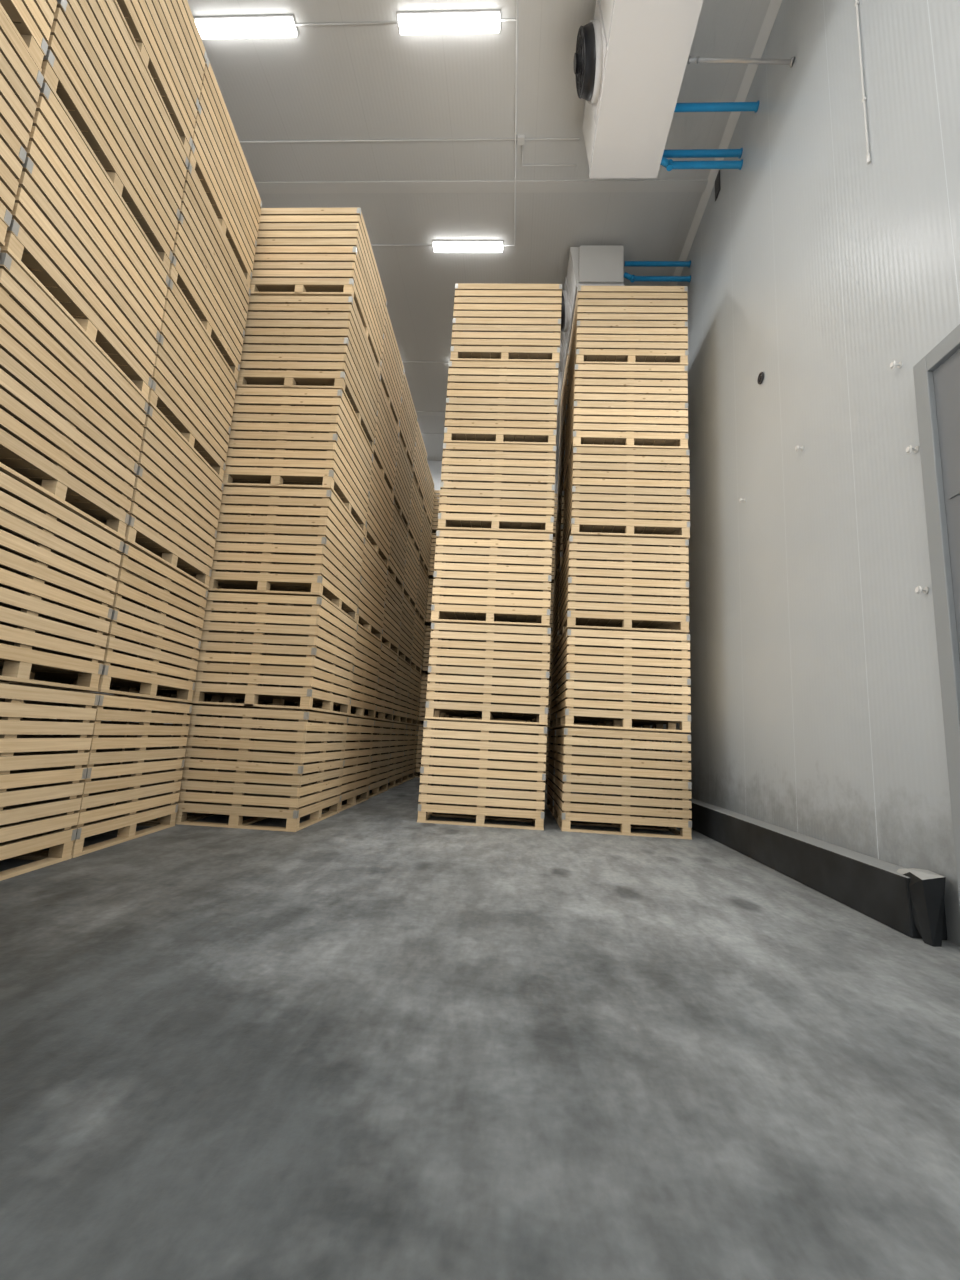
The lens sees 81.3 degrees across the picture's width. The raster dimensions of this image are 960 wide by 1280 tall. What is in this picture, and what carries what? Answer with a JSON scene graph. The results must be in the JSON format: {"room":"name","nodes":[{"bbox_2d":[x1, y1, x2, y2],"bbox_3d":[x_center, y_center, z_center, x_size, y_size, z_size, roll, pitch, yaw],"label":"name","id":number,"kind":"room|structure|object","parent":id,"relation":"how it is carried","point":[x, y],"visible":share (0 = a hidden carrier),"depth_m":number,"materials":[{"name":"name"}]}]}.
{"room":"cold storage warehouse","nodes":[
{"label":"cold storage warehouse","id":0,"kind":"room"},
{"bbox_2d":[206,460,604,746],"bbox_3d":[-2.103,-0.958,16.810,11.700,9.500,0.120,3,-10,3],"label":"wall","id":1,"kind":"structure","parent":0,"point":[435,467],"depth_m":17.41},
{"bbox_2d":[187,0,770,463],"bbox_3d":[-2.409,-7.779,5.723,11.820,0.120,24.320,3,-10,3],"label":"ceiling","id":2,"kind":"structure","parent":0,"point":[375,81],"depth_m":7.96,"materials":[{"name":"white"}]},
{"bbox_2d":[194,0,579,433],"bbox_3d":[-2.829,-7.835,4.954,10.970,0.074,22.645,3,-10,3],"label":"light fixture","id":3,"kind":"object","parent":2,"relation":"attached to","point":[480,21],"visible":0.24,"depth_m":6.80,"materials":[{"name":"white"}]},
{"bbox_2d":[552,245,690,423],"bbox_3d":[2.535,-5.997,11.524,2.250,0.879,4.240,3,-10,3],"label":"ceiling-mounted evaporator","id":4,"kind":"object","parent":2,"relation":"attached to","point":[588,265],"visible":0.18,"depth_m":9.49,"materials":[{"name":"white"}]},
{"bbox_2d":[574,0,794,177],"bbox_3d":[2.207,-6.868,5.544,2.308,1.234,4.260,3,-10,3],"label":"ceiling-mounted evaporator","id":5,"kind":"object","parent":2,"relation":"attached to","point":[631,60],"visible":1,"depth_m":6.57,"materials":[{"name":"white"}]},
{"bbox_2d":[0,775,959,1279],"bbox_3d":[-2.928,1.702,4.084,11.820,0.150,24.320,3,-10,3],"label":"floor","id":6,"kind":"structure","parent":0,"point":[368,1040],"depth_m":1.86,"materials":[{"name":"concrete"}]},
{"bbox_2d":[0,683,99,880],"bbox_3d":[-3.659,0.865,3.523,1.325,1.228,1.535,3,-10,-1],"label":"crate","id":7,"kind":"object","parent":6,"relation":"on","point":[34,778],"visible":1,"depth_m":3.88,"materials":[{"name":"brown wood"}]},
{"bbox_2d":[0,471,123,690],"bbox_3d":[-3.590,-0.369,3.716,1.325,1.228,1.535,3,-10,-1],"label":"crate","id":8,"kind":"object","parent":7,"relation":"on","point":[70,641],"visible":0.98,"depth_m":3.87,"materials":[{"name":"brown wood"}]},
{"bbox_2d":[0,252,147,539],"bbox_3d":[-3.519,-1.598,3.937,1.325,1.227,1.535,3,-10,-2],"label":"crate","id":9,"kind":"object","parent":8,"relation":"on","point":[60,478],"visible":0.82,"depth_m":3.85,"materials":[{"name":"brown wood"}]},
{"bbox_2d":[0,82,169,401],"bbox_3d":[-3.460,-2.827,4.159,1.325,1.228,1.535,3,-10,-2],"label":"crate","id":10,"kind":"object","parent":9,"relation":"on","point":[105,278],"visible":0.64,"depth_m":3.97,"materials":[{"name":"brown wood"}]},
{"bbox_2d":[29,0,188,273],"bbox_3d":[-3.397,-4.059,4.367,1.325,1.228,1.535,3,-10,-1],"label":"crate","id":11,"kind":"object","parent":10,"relation":"on","point":[92,66],"visible":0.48,"depth_m":4.24,"materials":[{"name":"brown wood"}]},
{"bbox_2d":[113,0,206,159],"bbox_3d":[-3.330,-5.288,4.589,1.325,1.228,1.535,3,-10,-2],"label":"crate","id":12,"kind":"object","parent":11,"relation":"on","point":[165,36],"visible":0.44,"depth_m":4.90,"materials":[{"name":"brown wood"}]},
{"bbox_2d":[3,694,191,857],"bbox_3d":[-3.711,1.124,5.042,1.325,1.228,1.535,3,-10,-2],"label":"crate","id":13,"kind":"object","parent":6,"relation":"on","point":[152,767],"visible":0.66,"depth_m":4.96,"materials":[{"name":"brown wood"}]},
{"bbox_2d":[0,543,207,702],"bbox_3d":[-3.647,-0.106,5.258,1.325,1.228,1.535,3,-10,-2],"label":"crate","id":14,"kind":"object","parent":13,"relation":"on","point":[172,654],"visible":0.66,"depth_m":5.16,"materials":[{"name":"brown wood"}]},
{"bbox_2d":[0,405,223,588],"bbox_3d":[-3.572,-1.336,5.472,1.325,1.229,1.535,3,-10,-2],"label":"crate","id":15,"kind":"object","parent":14,"relation":"on","point":[199,489],"visible":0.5,"depth_m":5.34,"materials":[{"name":"brown wood"}]},
{"bbox_2d":[14,279,236,481],"bbox_3d":[-3.511,-2.568,5.677,1.325,1.228,1.535,3,-10,-2],"label":"crate","id":16,"kind":"object","parent":15,"relation":"on","point":[195,393],"visible":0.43,"depth_m":5.54,"materials":[{"name":"brown wood"}]},
{"bbox_2d":[167,162,250,381],"bbox_3d":[-3.442,-3.797,5.893,1.325,1.228,1.535,3,-10,-1],"label":"crate","id":17,"kind":"object","parent":16,"relation":"on","point":[204,268],"visible":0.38,"depth_m":5.75,"materials":[{"name":"brown wood"}]},
{"bbox_2d":[189,56,261,287],"bbox_3d":[-3.389,-5.027,6.117,1.325,1.228,1.535,3,-10,-1],"label":"crate","id":18,"kind":"object","parent":17,"relation":"on","point":[217,158],"visible":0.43,"depth_m":5.99,"materials":[{"name":"brown wood"}]},
{"bbox_2d":[69,709,242,822],"bbox_3d":[-3.827,1.401,6.681,1.325,1.229,1.535,3,-10,4],"label":"crate","id":19,"kind":"object","parent":6,"relation":"on","point":[173,724],"visible":0.02,"depth_m":6.74,"materials":[{"name":"brown wood"}]},
{"bbox_2d":[109,595,254,706],"bbox_3d":[-3.760,0.172,6.904,1.325,1.229,1.535,3,-10,3],"label":"crate","id":20,"kind":"object","parent":19,"relation":"on","point":[170,693],"visible":0.09,"depth_m":6.73,"materials":[{"name":"brown wood"}]},
{"bbox_2d":[124,487,258,613],"bbox_3d":[-3.694,-1.058,7.112,1.325,1.227,1.535,3,-10,3],"label":"crate","id":21,"kind":"object","parent":20,"relation":"on","point":[219,587],"visible":0.02,"depth_m":6.61,"materials":[{"name":"brown wood"}]},
{"bbox_2d":[175,705,348,831],"bbox_3d":[-2.479,1.464,6.616,1.325,1.228,1.535,3,-10,3],"label":"crate","id":22,"kind":"object","parent":6,"relation":"on","point":[289,796],"visible":0.88,"depth_m":5.91,"materials":[{"name":"brown wood"}]},
{"bbox_2d":[192,592,357,714],"bbox_3d":[-2.399,0.233,6.824,1.325,1.228,1.535,3,-10,3],"label":"crate","id":23,"kind":"object","parent":22,"relation":"on","point":[218,672],"visible":0.86,"depth_m":6.12,"materials":[{"name":"brown wood"}]},
{"bbox_2d":[204,487,364,622],"bbox_3d":[-2.347,-0.999,7.033,1.325,1.229,1.535,3,-10,3],"label":"crate","id":24,"kind":"object","parent":23,"relation":"on","point":[337,541],"visible":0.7,"depth_m":6.33,"materials":[{"name":"brown wood"}]},
{"bbox_2d":[222,388,372,535],"bbox_3d":[-2.276,-2.231,7.240,1.325,1.229,1.535,3,-10,4],"label":"crate","id":25,"kind":"object","parent":24,"relation":"on","point":[254,459],"visible":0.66,"depth_m":6.53,"materials":[{"name":"brown wood"}]},
{"bbox_2d":[236,296,380,452],"bbox_3d":[-2.199,-3.458,7.462,1.325,1.227,1.535,3,-10,4],"label":"crate","id":26,"kind":"object","parent":25,"relation":"on","point":[264,357],"visible":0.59,"depth_m":6.75,"materials":[{"name":"brown wood"}]},
{"bbox_2d":[250,208,386,372],"bbox_3d":[-2.143,-4.690,7.669,1.325,1.228,1.535,3,-10,4],"label":"crate","id":27,"kind":"object","parent":26,"relation":"on","point":[299,251],"visible":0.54,"depth_m":6.95,"materials":[{"name":"brown wood"}]},
{"bbox_2d":[251,717,374,811],"bbox_3d":[-2.412,1.731,8.142,1.325,1.228,1.535,3,-10,4],"label":"crate","id":28,"kind":"object","parent":6,"relation":"on","point":[357,765],"visible":0.3,"depth_m":8.10,"materials":[{"name":"brown wood"}]},
{"bbox_2d":[261,626,381,718],"bbox_3d":[-2.342,0.501,8.356,1.325,1.228,1.535,3,-10,4],"label":"crate","id":29,"kind":"object","parent":28,"relation":"on","point":[363,694],"visible":0.33,"depth_m":8.29,"materials":[{"name":"brown wood"}]},
{"bbox_2d":[271,539,387,641],"bbox_3d":[-2.277,-0.730,8.567,1.325,1.227,1.535,3,-10,4],"label":"crate","id":30,"kind":"object","parent":29,"relation":"on","point":[371,606],"visible":0.34,"depth_m":8.42,"materials":[{"name":"brown wood"}]},
{"bbox_2d":[281,458,393,568],"bbox_3d":[-2.206,-1.959,8.788,1.325,1.228,1.535,2,-10,4],"label":"crate","id":31,"kind":"object","parent":30,"relation":"on","point":[378,532],"visible":0.32,"depth_m":8.64,"materials":[{"name":"brown wood"}]},
{"bbox_2d":[372,382,398,497],"bbox_3d":[-2.151,-3.191,8.992,1.325,1.228,1.535,3,-10,4],"label":"crate","id":32,"kind":"object","parent":31,"relation":"on","point":[387,433],"visible":0.18,"depth_m":8.92,"materials":[{"name":"brown wood"}]},
{"bbox_2d":[380,307,403,430],"bbox_3d":[-2.090,-4.423,9.204,1.325,1.229,1.535,3,-10,4],"label":"crate","id":33,"kind":"object","parent":32,"relation":"on","point":[392,368],"visible":0.18,"depth_m":9.12,"materials":[{"name":"brown wood"}]},
{"bbox_2d":[316,721,392,798],"bbox_3d":[-2.358,2.002,9.689,1.325,1.227,1.535,3,-10,3],"label":"crate","id":34,"kind":"object","parent":6,"relation":"on","point":[381,756],"visible":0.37,"depth_m":9.67,"materials":[{"name":"brown wood"}]},
{"bbox_2d":[301,645,397,721],"bbox_3d":[-2.294,0.768,9.889,1.325,1.228,1.535,3,-10,3],"label":"crate","id":35,"kind":"object","parent":34,"relation":"on","point":[388,663],"visible":0.23,"depth_m":9.88,"materials":[{"name":"brown wood"}]},
{"bbox_2d":[356,574,402,655],"bbox_3d":[-2.229,-0.461,10.107,1.325,1.228,1.535,3,-10,4],"label":"crate","id":36,"kind":"object","parent":35,"relation":"on","point":[393,601],"visible":0.25,"depth_m":10.05,"materials":[{"name":"brown wood"}]},
{"bbox_2d":[387,505,407,592],"bbox_3d":[-2.168,-1.692,10.315,1.325,1.227,1.535,3,-10,3],"label":"crate","id":37,"kind":"object","parent":36,"relation":"on","point":[398,545],"visible":0.23,"depth_m":10.30,"materials":[{"name":"brown wood"}]},
{"bbox_2d":[393,437,412,531],"bbox_3d":[-2.090,-2.922,10.530,1.325,1.228,1.535,3,-10,3],"label":"crate","id":38,"kind":"object","parent":37,"relation":"on","point":[402,491],"visible":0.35,"depth_m":10.44,"materials":[{"name":"brown wood"}]},
{"bbox_2d":[399,372,417,472],"bbox_3d":[-2.020,-4.152,10.747,1.325,1.228,1.535,3,-10,3],"label":"crate","id":39,"kind":"object","parent":38,"relation":"on","point":[408,416],"visible":0.23,"depth_m":10.64,"materials":[{"name":"brown wood"}]},
{"bbox_2d":[343,723,406,788],"bbox_3d":[-2.306,2.268,11.215,1.325,1.228,1.535,3,-10,4],"label":"crate","id":40,"kind":"object","parent":6,"relation":"on","point":[397,752],"visible":0.2,"depth_m":11.25,"materials":[{"name":"brown wood"}]},
{"bbox_2d":[340,658,410,723],"bbox_3d":[-2.242,1.036,11.421,1.325,1.227,1.535,3,-10,4],"label":"crate","id":41,"kind":"object","parent":40,"relation":"on","point":[400,709],"visible":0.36,"depth_m":11.42,"materials":[{"name":"brown wood"}]},
{"bbox_2d":[337,595,414,665],"bbox_3d":[-2.171,-0.194,11.634,1.325,1.228,1.535,3,-10,3],"label":"crate","id":42,"kind":"object","parent":41,"relation":"on","point":[407,619],"visible":0.22,"depth_m":11.57,"materials":[{"name":"brown wood"}]},
{"bbox_2d":[403,536,419,610],"bbox_3d":[-2.099,-1.423,11.860,1.325,1.229,1.535,3,-10,4],"label":"crate","id":43,"kind":"object","parent":42,"relation":"on","point":[412,559],"visible":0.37,"depth_m":11.77,"materials":[{"name":"brown wood"}]},
{"bbox_2d":[408,478,423,556],"bbox_3d":[-2.032,-2.654,12.064,1.325,1.228,1.535,3,-10,3],"label":"crate","id":44,"kind":"object","parent":43,"relation":"on","point":[416,506],"visible":0.26,"depth_m":11.99,"materials":[{"name":"brown wood"}]},
{"bbox_2d":[413,422,427,504],"bbox_3d":[-1.960,-3.884,12.278,1.325,1.228,1.535,3,-10,3],"label":"crate","id":45,"kind":"object","parent":44,"relation":"on","point":[420,459],"visible":0.23,"depth_m":12.21,"materials":[{"name":"brown wood"}]},
{"bbox_2d":[353,725,416,781],"bbox_3d":[-2.251,2.535,12.743,1.325,1.228,1.535,3,-10,4],"label":"crate","id":46,"kind":"object","parent":6,"relation":"on","point":[409,758],"visible":0.29,"depth_m":12.77,"materials":[{"name":"brown wood"}]},
{"bbox_2d":[385,668,420,724],"bbox_3d":[-2.186,1.304,12.956,1.325,1.228,1.535,3,-10,3],"label":"crate","id":47,"kind":"object","parent":46,"relation":"on","point":[414,688],"visible":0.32,"depth_m":12.95,"materials":[{"name":"brown wood"}]},
{"bbox_2d":[402,614,423,673],"bbox_3d":[-2.122,0.074,13.175,1.325,1.229,1.535,3,-10,3],"label":"crate","id":48,"kind":"object","parent":47,"relation":"on","point":[417,649],"visible":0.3,"depth_m":13.17,"materials":[{"name":"brown wood"}]},
{"bbox_2d":[415,561,427,623],"bbox_3d":[-2.058,-1.155,13.389,1.325,1.227,1.535,3,-10,4],"label":"crate","id":49,"kind":"object","parent":48,"relation":"on","point":[422,577],"visible":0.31,"depth_m":13.40,"materials":[{"name":"brown wood"}]},
{"bbox_2d":[420,508,431,575],"bbox_3d":[-1.972,-2.384,13.606,1.325,1.228,1.535,3,-10,4],"label":"crate","id":50,"kind":"object","parent":49,"relation":"on","point":[426,533],"visible":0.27,"depth_m":13.57,"materials":[{"name":"brown wood"}]},
{"bbox_2d":[423,462,433,526],"bbox_3d":[-1.925,-3.615,13.819,1.325,1.227,1.535,3,-10,4],"label":"crate","id":51,"kind":"object","parent":50,"relation":"on","point":[429,484],"visible":0.24,"depth_m":13.85,"materials":[{"name":"brown wood"}]},
{"bbox_2d":[378,726,422,777],"bbox_3d":[-2.188,2.806,14.294,1.325,1.228,1.535,3,-10,3],"label":"crate","id":52,"kind":"object","parent":6,"relation":"on","point":[416,744],"visible":0.08,"depth_m":13.95,"materials":[{"name":"brown wood"}]},
{"bbox_2d":[386,676,426,725],"bbox_3d":[-2.131,1.573,14.493,1.325,1.228,1.535,3,-10,3],"label":"crate","id":53,"kind":"object","parent":52,"relation":"on","point":[419,722],"visible":0.09,"depth_m":14.27,"materials":[{"name":"brown wood"}]},
{"bbox_2d":[420,626,430,676],"bbox_3d":[-2.052,0.344,14.709,1.325,1.228,1.535,3,-10,3],"label":"crate","id":54,"kind":"object","parent":53,"relation":"on","point":[424,640],"visible":0.13,"depth_m":14.20,"materials":[{"name":"brown wood"}]},
{"bbox_2d":[399,727,457,777],"bbox_3d":[-1.261,2.878,14.414,1.535,1.228,1.325,3,-10,3],"label":"crate","id":55,"kind":"object","parent":6,"relation":"on","point":[420,728],"visible":0.02,"depth_m":13.79,"materials":[{"name":"brown wood"}]},
{"bbox_2d":[400,676,464,725],"bbox_3d":[-1.192,1.645,14.611,1.535,1.228,1.325,3,-10,3],"label":"crate","id":56,"kind":"object","parent":55,"relation":"on","point":[424,686],"visible":0.06,"depth_m":13.98,"materials":[{"name":"brown wood"}]},
{"bbox_2d":[405,628,431,675],"bbox_3d":[-1.122,0.415,14.825,1.535,1.227,1.325,3,-10,3],"label":"crate","id":57,"kind":"object","parent":56,"relation":"on","point":[425,669],"visible":0.04,"depth_m":14.20,"materials":[{"name":"brown wood"}]},
{"bbox_2d":[425,580,432,631],"bbox_3d":[-1.075,-0.817,15.034,1.535,1.228,1.325,3,-10,3],"label":"crate","id":58,"kind":"object","parent":57,"relation":"on","point":[428,614],"visible":0.02,"depth_m":14.40,"materials":[{"name":"brown wood"}]},
{"bbox_2d":[428,535,436,580],"bbox_3d":[-1.003,-2.045,15.263,1.535,1.228,1.325,3,-10,3],"label":"crate","id":59,"kind":"object","parent":58,"relation":"on","point":[432,557],"visible":0.02,"depth_m":14.63,"materials":[{"name":"brown wood"}]},
{"bbox_2d":[432,490,439,534],"bbox_3d":[-0.928,-3.275,15.479,1.535,1.229,1.325,3,-10,3],"label":"crate","id":60,"kind":"object","parent":59,"relation":"on","point":[437,492],"visible":0.02,"depth_m":14.85,"materials":[{"name":"brown wood"}]},
{"bbox_2d":[417,720,546,829],"bbox_3d":[0.064,1.753,7.487,1.535,1.228,1.325,3,-10,3],"label":"crate","id":61,"kind":"object","parent":6,"relation":"on","point":[485,760],"visible":1,"depth_m":6.86,"materials":[{"name":"brown wood"}]},
{"bbox_2d":[425,623,550,725],"bbox_3d":[0.138,0.526,7.713,1.535,1.227,1.325,3,-10,3],"label":"crate","id":62,"kind":"object","parent":61,"relation":"on","point":[491,664],"visible":1,"depth_m":7.09,"materials":[{"name":"brown wood"}]},
{"bbox_2d":[430,530,552,635],"bbox_3d":[0.192,-0.707,7.918,1.535,1.228,1.325,3,-10,4],"label":"crate","id":63,"kind":"object","parent":62,"relation":"on","point":[500,576],"visible":0.81,"depth_m":7.29,"materials":[{"name":"brown wood"}]},
{"bbox_2d":[437,443,555,557],"bbox_3d":[0.264,-1.938,8.127,1.535,1.227,1.325,3,-10,3],"label":"crate","id":64,"kind":"object","parent":63,"relation":"on","point":[453,515],"visible":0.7,"depth_m":7.49,"materials":[{"name":"brown wood"}]},
{"bbox_2d":[443,361,558,483],"bbox_3d":[0.330,-3.167,8.352,1.535,1.228,1.325,3,-10,3],"label":"crate","id":65,"kind":"object","parent":64,"relation":"on","point":[460,427],"visible":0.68,"depth_m":7.71,"materials":[{"name":"brown wood"}]},
{"bbox_2d":[450,283,561,413],"bbox_3d":[0.411,-4.395,8.568,1.535,1.228,1.325,3,-10,4],"label":"crate","id":66,"kind":"object","parent":65,"relation":"on","point":[489,319],"visible":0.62,"depth_m":7.92,"materials":[{"name":"brown wood"}]},
{"bbox_2d":[440,730,533,790],"bbox_3d":[0.140,1.988,8.827,1.535,1.229,1.325,3,-10,3],"label":"crate","id":67,"kind":"object","parent":6,"relation":"on","point":[445,730],"visible":0.05,"depth_m":9.42,"materials":[{"name":"brown wood"}]},
{"bbox_2d":[445,683,534,721],"bbox_3d":[0.195,0.757,9.033,1.535,1.227,1.325,3,-10,3],"label":"crate","id":68,"kind":"object","parent":67,"relation":"on","point":[447,715],"visible":0.13,"depth_m":9.03,"materials":[{"name":"brown wood"}]},
{"bbox_2d":[449,588,538,643],"bbox_3d":[0.274,-0.473,9.243,1.535,1.228,1.325,3,-10,3],"label":"crate","id":69,"kind":"object","parent":68,"relation":"on","point":[460,588],"visible":0.02,"depth_m":8.56,"materials":[{"name":"brown wood"}]},
{"bbox_2d":[455,505,541,557],"bbox_3d":[0.345,-1.704,9.456,1.535,1.228,1.325,3,-10,3],"label":"crate","id":70,"kind":"object","parent":69,"relation":"on","point":[464,505],"visible":0.02,"depth_m":8.84,"materials":[{"name":"brown wood"}]},
{"bbox_2d":[525,733,587,784],"bbox_3d":[1.915,3.019,14.225,1.535,1.228,1.325,3,-10,3],"label":"crate","id":71,"kind":"object","parent":6,"relation":"on","point":[547,734],"visible":0.02,"depth_m":13.62,"materials":[{"name":"brown wood"}]},
{"bbox_2d":[526,682,589,732],"bbox_3d":[1.980,1.785,14.420,1.535,1.228,1.325,3,-10,3],"label":"crate","id":72,"kind":"object","parent":71,"relation":"on","point":[549,688],"visible":0.03,"depth_m":13.79,"materials":[{"name":"brown wood"}]},
{"bbox_2d":[548,633,551,686],"bbox_3d":[2.052,0.554,14.626,1.535,1.227,1.325,3,-10,3],"label":"crate","id":73,"kind":"object","parent":72,"relation":"on","point":[550,653],"visible":0.02,"depth_m":14.03,"materials":[{"name":"brown wood"}]},
{"bbox_2d":[549,585,580,632],"bbox_3d":[2.118,-0.673,14.857,1.535,1.227,1.325,3,-10,3],"label":"crate","id":74,"kind":"object","parent":73,"relation":"on","point":[552,586],"visible":0.02,"depth_m":14.24,"materials":[{"name":"brown wood"}]},
{"bbox_2d":[551,539,554,584],"bbox_3d":[2.175,-1.905,15.066,1.535,1.229,1.325,3,-10,3],"label":"crate","id":75,"kind":"object","parent":74,"relation":"on","point":[553,544],"visible":0.02,"depth_m":14.45,"materials":[{"name":"brown wood"}]},
{"bbox_2d":[552,493,556,546],"bbox_3d":[2.235,-3.136,15.280,1.535,1.228,1.325,3,-10,3],"label":"crate","id":76,"kind":"object","parent":75,"relation":"on","point":[555,496],"visible":0.02,"depth_m":14.68,"materials":[{"name":"brown wood"}]},
{"bbox_2d":[547,729,654,815],"bbox_3d":[1.873,2.069,8.746,1.535,1.229,1.325,3,-10,3],"label":"crate","id":77,"kind":"object","parent":6,"relation":"on","point":[552,733],"visible":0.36,"depth_m":8.72,"materials":[{"name":"brown wood"}]},
{"bbox_2d":[549,647,654,729],"bbox_3d":[1.948,0.842,8.972,1.535,1.228,1.325,3,-10,3],"label":"crate","id":78,"kind":"object","parent":77,"relation":"on","point":[554,660],"visible":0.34,"depth_m":8.90,"materials":[{"name":"brown wood"}]},
{"bbox_2d":[551,568,656,656],"bbox_3d":[2.008,-0.391,9.177,1.535,1.228,1.325,2,-10,4],"label":"crate","id":79,"kind":"object","parent":78,"relation":"on","point":[555,638],"visible":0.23,"depth_m":8.91,"materials":[{"name":"brown wood"}]},
{"bbox_2d":[554,491,656,585],"bbox_3d":[2.075,-1.622,9.385,1.535,1.228,1.325,2,-10,4],"label":"crate","id":80,"kind":"object","parent":79,"relation":"on","point":[559,521],"visible":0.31,"depth_m":8.98,"materials":[{"name":"brown wood"}]},
{"bbox_2d":[557,418,655,513],"bbox_3d":[2.155,-2.852,9.594,1.535,1.228,1.325,3,-10,4],"label":"crate","id":81,"kind":"object","parent":80,"relation":"on","point":[561,460],"visible":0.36,"depth_m":9.46,"materials":[{"name":"brown wood"}]},
{"bbox_2d":[559,350,568,452],"bbox_3d":[2.228,-4.082,9.809,1.535,1.228,1.325,3,-10,3],"label":"crate","id":82,"kind":"object","parent":81,"relation":"on","point":[563,405],"visible":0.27,"depth_m":9.74,"materials":[{"name":"brown wood"}]},
{"bbox_2d":[553,728,691,839],"bbox_3d":[1.810,1.835,7.412,1.535,1.228,1.325,3,-10,4],"label":"crate","id":83,"kind":"object","parent":6,"relation":"on","point":[625,768],"visible":1,"depth_m":6.79,"materials":[{"name":"brown wood"}]},
{"bbox_2d":[556,629,690,732],"bbox_3d":[1.882,0.608,7.637,1.535,1.227,1.325,3,-10,3],"label":"crate","id":84,"kind":"object","parent":83,"relation":"on","point":[627,670],"visible":0.99,"depth_m":7.02,"materials":[{"name":"brown wood"}]},
{"bbox_2d":[558,535,689,643],"bbox_3d":[1.942,-0.623,7.850,1.535,1.228,1.325,3,-10,3],"label":"crate","id":85,"kind":"object","parent":84,"relation":"on","point":[668,582],"visible":0.86,"depth_m":7.23,"materials":[{"name":"brown wood"}]},
{"bbox_2d":[562,447,689,562],"bbox_3d":[2.029,-1.855,8.048,1.535,1.228,1.325,3,-10,4],"label":"crate","id":86,"kind":"object","parent":85,"relation":"on","point":[671,502],"visible":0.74,"depth_m":7.42,"materials":[{"name":"brown wood"}]},
{"bbox_2d":[564,364,688,488],"bbox_3d":[2.088,-3.084,8.270,1.535,1.228,1.325,3,-10,4],"label":"crate","id":87,"kind":"object","parent":86,"relation":"on","point":[670,431],"visible":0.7,"depth_m":7.64,"materials":[{"name":"brown wood"}]},
{"bbox_2d":[567,286,687,416],"bbox_3d":[2.168,-4.313,8.489,1.535,1.228,1.325,3,-10,4],"label":"crate","id":88,"kind":"object","parent":87,"relation":"on","point":[650,315],"visible":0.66,"depth_m":7.85,"materials":[{"name":"brown wood"}]},
{"bbox_2d":[630,795,946,939],"bbox_3d":[3.050,2.714,9.519,0.218,0.350,12.418,3,-10,3],"label":"kerb","id":89,"kind":"object","parent":6,"relation":"on","point":[873,887],"visible":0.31,"depth_m":4.39,"materials":[{"name":"paint"}]},
{"bbox_2d":[897,868,945,946],"bbox_3d":[2.731,1.624,3.440,0.200,0.392,0.309,3,-10,3],"label":"end cap","id":90,"kind":"object","parent":6,"relation":"on","point":[926,887],"visible":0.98,"depth_m":3.33,"materials":[{"name":"grey"}]},
{"bbox_3d":[-3.608,0.600,1.979,1.325,1.228,1.535,3,-10,-2],"label":"crate","id":91,"kind":"object","parent":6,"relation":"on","visible":0},
{"bbox_3d":[-3.534,-0.631,2.184,1.325,1.228,1.535,3,-10,-2],"label":"crate","id":92,"kind":"object","parent":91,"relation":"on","visible":0},
{"bbox_3d":[-3.466,-1.862,2.393,1.325,1.228,1.535,3,-10,-2],"label":"crate","id":93,"kind":"object","parent":92,"relation":"on","visible":0},
{"bbox_2d":[0,9,43,245],"bbox_3d":[-3.396,-3.090,2.625,1.325,1.229,1.535,3,-10,-1],"label":"crate","id":94,"kind":"object","parent":93,"relation":"on","point":[21,78],"visible":1,"depth_m":3.30,"materials":[{"name":"brown wood"}]},
{"bbox_2d":[0,0,56,71],"bbox_3d":[-3.344,-4.321,2.833,1.325,1.228,1.535,3,-10,-1],"label":"crate","id":95,"kind":"object","parent":94,"relation":"on","point":[31,20],"visible":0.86,"depth_m":3.42,"materials":[{"name":"brown wood"}]},
{"bbox_2d":[255,180,707,415],"bbox_3d":[-2.304,-7.162,8.852,11.688,0.017,12.680,3,-10,3],"label":"ceiling beam","id":96,"kind":"structure","parent":0,"point":[522,186],"depth_m":8.71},
{"bbox_2d":[613,0,959,945],"bbox_3d":[3.166,-2.788,4.553,0.120,9.500,24.320,3,-10,3],"label":"wall","id":97,"kind":"structure","parent":0,"point":[815,268],"depth_m":4.97,"materials":[{"name":"metal"}]},
{"bbox_2d":[715,170,719,200],"bbox_3d":[3.488,-6.674,8.218,0.012,0.330,0.180,3,-10,3],"label":"wall mount bracket","id":98,"kind":"object","parent":97,"relation":"attached to","point":[717,181],"visible":1,"depth_m":8.20,"materials":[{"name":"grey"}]},
{"bbox_2d":[670,0,781,285],"bbox_3d":[3.305,-7.427,5.300,0.098,0.098,24.180,3,-10,3],"label":"crown molding","id":99,"kind":"structure","parent":97,"relation":"attached to","point":[774,5],"depth_m":7.57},
{"bbox_2d":[739,361,928,593],"bbox_3d":[3.033,-1.007,5.198,0.062,1.916,2.846,3,-10,3],"label":"bolts","id":100,"kind":"object","parent":97,"relation":"attached to","point":[893,364],"depth_m":3.83,"materials":[{"name":"white"}]},
{"bbox_2d":[855,0,870,163],"bbox_3d":[3.233,-5.673,4.823,0.026,3.718,0.026,3,-10,3],"label":"conduit","id":101,"kind":"object","parent":97,"relation":"attached to","point":[856,1],"visible":1,"depth_m":4.63,"materials":[{"name":"white"}]},
{"bbox_2d":[913,324,959,905],"bbox_3d":[2.805,-0.298,2.020,0.070,3.700,3.000,3,-10,3],"label":"door frame","id":102,"kind":"structure","parent":97,"relation":"attached to","point":[937,533],"depth_m":3.48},
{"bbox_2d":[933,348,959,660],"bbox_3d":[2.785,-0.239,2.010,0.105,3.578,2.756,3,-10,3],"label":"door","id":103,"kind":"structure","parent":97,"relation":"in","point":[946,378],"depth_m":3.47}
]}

